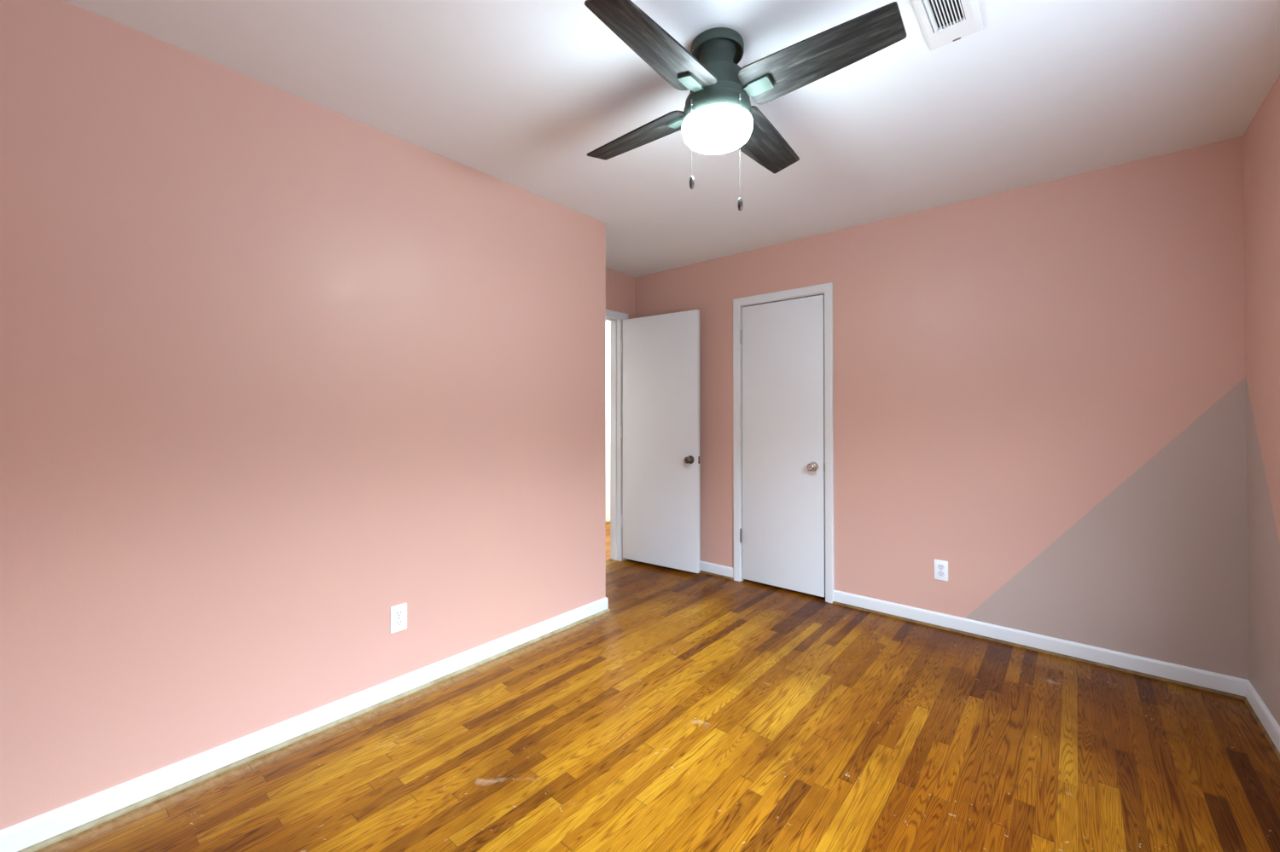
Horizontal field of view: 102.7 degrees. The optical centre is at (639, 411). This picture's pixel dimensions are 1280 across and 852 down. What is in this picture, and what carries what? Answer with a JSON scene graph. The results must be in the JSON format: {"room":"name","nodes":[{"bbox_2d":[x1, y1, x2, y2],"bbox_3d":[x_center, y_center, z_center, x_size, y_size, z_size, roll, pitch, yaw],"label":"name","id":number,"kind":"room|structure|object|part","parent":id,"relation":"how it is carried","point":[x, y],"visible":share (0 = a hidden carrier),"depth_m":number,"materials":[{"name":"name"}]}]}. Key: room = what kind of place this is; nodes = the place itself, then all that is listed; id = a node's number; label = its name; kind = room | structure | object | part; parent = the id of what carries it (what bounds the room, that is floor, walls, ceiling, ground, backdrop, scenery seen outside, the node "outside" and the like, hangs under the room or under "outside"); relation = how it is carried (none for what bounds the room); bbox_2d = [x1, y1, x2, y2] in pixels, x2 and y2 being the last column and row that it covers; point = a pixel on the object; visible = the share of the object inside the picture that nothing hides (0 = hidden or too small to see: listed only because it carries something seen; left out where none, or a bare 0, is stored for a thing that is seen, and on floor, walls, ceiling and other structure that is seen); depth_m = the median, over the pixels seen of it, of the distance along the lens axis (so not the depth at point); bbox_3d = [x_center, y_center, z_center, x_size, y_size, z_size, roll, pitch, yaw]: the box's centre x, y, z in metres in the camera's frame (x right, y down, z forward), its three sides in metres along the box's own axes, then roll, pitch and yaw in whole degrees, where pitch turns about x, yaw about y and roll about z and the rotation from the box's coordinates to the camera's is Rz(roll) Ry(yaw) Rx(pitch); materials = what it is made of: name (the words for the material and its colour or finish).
{"room":"empty bedroom","nodes":[
{"label":"empty bedroom","id":0,"kind":"room"},
{"bbox_2d":[0,0,605,830],"bbox_3d":[-1.244,0.021,2.104,0.120,2.440,3.034,0,-1,40],"label":"wall","id":1,"kind":"structure","parent":0,"point":[282,372],"depth_m":1.82,"materials":[{"name":"pink paint"}]},
{"bbox_2d":[0,597,608,851],"bbox_3d":[-1.304,1.190,2.151,0.313,0.070,3.047,0,-1,40],"label":"baseboard","id":2,"kind":"structure","parent":1,"relation":"attached to","point":[22,835],"depth_m":1.81,"materials":[{"name":"white wood"}]},
{"bbox_2d":[17,609,610,851],"bbox_3d":[-1.299,1.233,2.151,0.320,0.016,3.054,0,-1,40],"label":"trim","id":3,"kind":"structure","parent":1,"relation":"attached to","point":[56,839],"depth_m":1.84,"materials":[{"name":"wood"}]},
{"bbox_2d":[389,603,407,634],"bbox_3d":[-1.049,0.899,2.226,0.008,0.114,0.070,0,-1,40],"label":"electrical outlet","id":4,"kind":"object","parent":1,"relation":"attached to","point":[398,613],"visible":1,"depth_m":2.22,"materials":[{"name":"white plastic"}]},
{"bbox_2d":[395,610,402,617],"bbox_3d":[-1.047,0.880,2.225,0.002,0.028,0.034,0,-1,40],"label":"receptacle","id":5,"kind":"object","parent":4,"relation":"attached to","point":[398,613],"depth_m":2.22,"materials":[{"name":"white plastic"}]},
{"bbox_2d":[395,619,402,627],"bbox_3d":[-1.047,0.919,2.224,0.002,0.028,0.034,0,-1,40],"label":"receptacle","id":6,"kind":"object","parent":4,"relation":"attached to","point":[398,623],"depth_m":2.22,"materials":[{"name":"white plastic"}]},
{"bbox_2d":[605,320,610,523],"bbox_3d":[-0.620,0.055,5.642,0.100,2.440,3.406,0,-1,40],"label":"wall","id":7,"kind":"structure","parent":0,"point":[608,323],"depth_m":5.87,"materials":[{"name":"white paint"}]},
{"bbox_2d":[605,338,610,522],"bbox_3d":[-0.281,0.214,5.928,0.036,2.072,0.770,0,-1,40],"label":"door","id":8,"kind":"structure","parent":7,"relation":"in","point":[608,341],"depth_m":5.80,"materials":[{"name":"white wood"}]},
{"bbox_2d":[605,268,634,560],"bbox_3d":[-0.431,0.040,4.104,0.110,2.440,1.068,0,-1,40],"label":"wall","id":9,"kind":"structure","parent":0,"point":[619,287],"depth_m":4.35,"materials":[{"name":"pink paint"}]},
{"bbox_2d":[34,523,1279,851],"bbox_3d":[0.210,1.279,2.933,4.860,0.060,6.440,0,-1,40],"label":"floor","id":10,"kind":"structure","parent":0,"point":[698,712],"depth_m":1.85,"materials":[{"name":"brown wood"}]},
{"bbox_2d":[63,0,1279,277],"bbox_3d":[0.210,-1.221,2.957,4.860,0.060,6.440,0,-1,40],"label":"ceiling","id":11,"kind":"structure","parent":0,"point":[517,93],"depth_m":1.91,"materials":[{"name":"white paint"}]},
{"bbox_2d":[584,0,906,210],"bbox_3d":[0.254,-0.912,1.685,0.860,0.582,0.860,0,-1,-5],"label":"ceiling fan","id":12,"kind":"object","parent":11,"relation":"hanging from","point":[718,117],"visible":1,"depth_m":1.58,"materials":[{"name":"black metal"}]},
{"bbox_3d":[-0.002,-1.015,1.897,0.447,0.006,0.156,-1,12,40],"label":"blade","id":13,"kind":"part","parent":12,"relation":"part of","materials":[{"name":"black wood"}]},
{"bbox_3d":[0.043,-1.020,1.430,0.156,0.006,0.447,16,10,39],"label":"blade","id":14,"kind":"part","parent":12,"relation":"part of","materials":[{"name":"black wood"}]},
{"bbox_3d":[0.163,-0.861,1.611,0.006,0.244,0.006,0,-1,40],"label":"pull chain","id":15,"kind":"part","parent":12,"relation":"part of","materials":[{"name":"silver metal"}]},
{"bbox_3d":[0.254,-0.920,1.685,0.230,0.052,0.230,0,-1,40],"label":"lamp shade","id":16,"kind":"part","parent":12,"relation":"part of","materials":[{"name":"white glass"}]},
{"bbox_3d":[0.309,-0.821,1.583,0.006,0.324,0.006,0,-1,40],"label":"pull chain","id":17,"kind":"part","parent":12,"relation":"part of","materials":[{"name":"silver metal"}]},
{"bbox_3d":[0.465,-1.015,1.942,0.156,0.006,0.447,-17,-11,38],"label":"blade","id":18,"kind":"part","parent":12,"relation":"part of","materials":[{"name":"black wood"}]},
{"bbox_3d":[0.509,-1.019,1.475,0.447,0.006,0.156,0,-13,40],"label":"blade","id":19,"kind":"part","parent":12,"relation":"part of","materials":[{"name":"black wood"}]},
{"bbox_2d":[910,0,983,50],"bbox_3d":[0.884,-1.197,1.493,0.147,0.016,0.423,0,-1,40],"label":"ceiling vent","id":20,"kind":"object","parent":11,"relation":"in","point":[942,22],"visible":1,"depth_m":1.56,"materials":[{"name":"white metal"}]},
{"bbox_2d":[634,135,1249,680],"bbox_3d":[1.344,0.034,3.402,3.725,2.440,0.160,0,-1,40],"label":"wall","id":21,"kind":"structure","parent":0,"point":[1039,389],"depth_m":2.66,"materials":[{"name":"pink paint"}]},
{"bbox_2d":[605,309,628,561],"bbox_3d":[-0.438,0.211,4.084,0.133,2.099,0.896,0,-1,40],"label":"door frame","id":22,"kind":"structure","parent":21,"relation":"attached to","point":[615,323],"depth_m":4.35,"materials":[{"name":"white wood"}]},
{"bbox_2d":[620,309,700,573],"bbox_3d":[0.154,0.228,4.123,0.745,2.009,0.164,0,-1,36],"label":"door","id":23,"kind":"structure","parent":21,"relation":"in","point":[660,514],"depth_m":4.09,"materials":[{"name":"white paint"}]},
{"bbox_3d":[0.371,0.370,3.905,0.064,0.064,0.062,0,-1,36],"label":"knob","id":24,"kind":"part","parent":23,"relation":"part of","materials":[{"name":"brown metal"}]},
{"bbox_2d":[700,560,733,578],"bbox_3d":[0.329,1.210,4.140,0.987,0.070,0.013,0,-1,40],"label":"baseboard","id":25,"kind":"structure","parent":21,"relation":"attached to","point":[706,567],"depth_m":3.91,"materials":[{"name":"white wood"}]},
{"bbox_2d":[700,570,733,580],"bbox_3d":[0.326,1.253,4.137,0.987,0.016,0.020,0,-1,40],"label":"trim","id":26,"kind":"structure","parent":21,"relation":"attached to","point":[701,572],"depth_m":3.90,"materials":[{"name":"brown wood"}]},
{"bbox_2d":[739,295,825,597],"bbox_3d":[0.978,0.229,3.589,0.622,2.013,0.098,0,-1,40],"label":"door","id":27,"kind":"structure","parent":21,"relation":"in","point":[782,342],"depth_m":3.58,"materials":[{"name":"white paint"}]},
{"bbox_3d":[1.148,0.371,3.420,0.064,0.064,0.062,0,-1,40],"label":"knob","id":28,"kind":"part","parent":27,"relation":"part of","materials":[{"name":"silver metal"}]},
{"bbox_2d":[733,282,834,604],"bbox_3d":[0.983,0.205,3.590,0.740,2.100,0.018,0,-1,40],"label":"trim","id":29,"kind":"structure","parent":21,"relation":"attached to","point":[827,288],"depth_m":3.41,"materials":[{"name":"white wood"}]},
{"bbox_2d":[934,559,948,581],"bbox_3d":[1.735,0.916,2.950,0.070,0.114,0.008,0,-1,40],"label":"electrical outlet","id":30,"kind":"object","parent":21,"relation":"attached to","point":[940,567],"visible":1,"depth_m":2.95,"materials":[{"name":"white plastic"}]},
{"bbox_2d":[937,564,944,570],"bbox_3d":[1.734,0.896,2.949,0.034,0.028,0.002,0,-1,40],"label":"receptacle","id":31,"kind":"object","parent":30,"relation":"attached to","point":[939,567],"depth_m":2.95,"materials":[{"name":"white plastic"}]},
{"bbox_2d":[937,570,944,576],"bbox_3d":[1.734,0.935,2.948,0.034,0.028,0.002,0,-1,40],"label":"receptacle","id":32,"kind":"object","parent":30,"relation":"attached to","point":[940,573],"depth_m":2.95,"materials":[{"name":"white plastic"}]},
{"bbox_2d":[832,601,1245,700],"bbox_3d":[1.937,1.239,2.768,1.775,0.016,0.020,0,-1,40],"label":"trim","id":33,"kind":"structure","parent":21,"relation":"attached to","point":[1118,669],"depth_m":2.60,"materials":[{"name":"wood"}]},
{"bbox_2d":[833,590,1249,697],"bbox_3d":[1.939,1.196,2.771,1.775,0.070,0.013,0,-1,40],"label":"baseboard","id":34,"kind":"structure","parent":21,"relation":"attached to","point":[1222,683],"depth_m":2.60,"materials":[{"name":"white wood"}]},
{"bbox_2d":[1243,74,1279,726],"bbox_3d":[1.337,0.006,0.611,0.120,2.440,4.102,0,-1,40],"label":"wall","id":35,"kind":"structure","parent":0,"point":[1261,138],"depth_m":2.00,"materials":[{"name":"pink paint"}]},
{"bbox_2d":[1243,698,1279,762],"bbox_3d":[1.277,1.219,0.637,0.020,0.016,4.082,0,-1,40],"label":"trim","id":36,"kind":"structure","parent":35,"relation":"attached to","point":[1254,716],"depth_m":1.98,"materials":[{"name":"wood"}]},
{"bbox_2d":[1245,680,1279,753],"bbox_3d":[1.282,1.175,0.637,0.013,0.070,4.089,0,-1,40],"label":"baseboard","id":37,"kind":"structure","parent":35,"relation":"attached to","point":[1267,720],"depth_m":1.99,"materials":[{"name":"white wood"}]}
]}

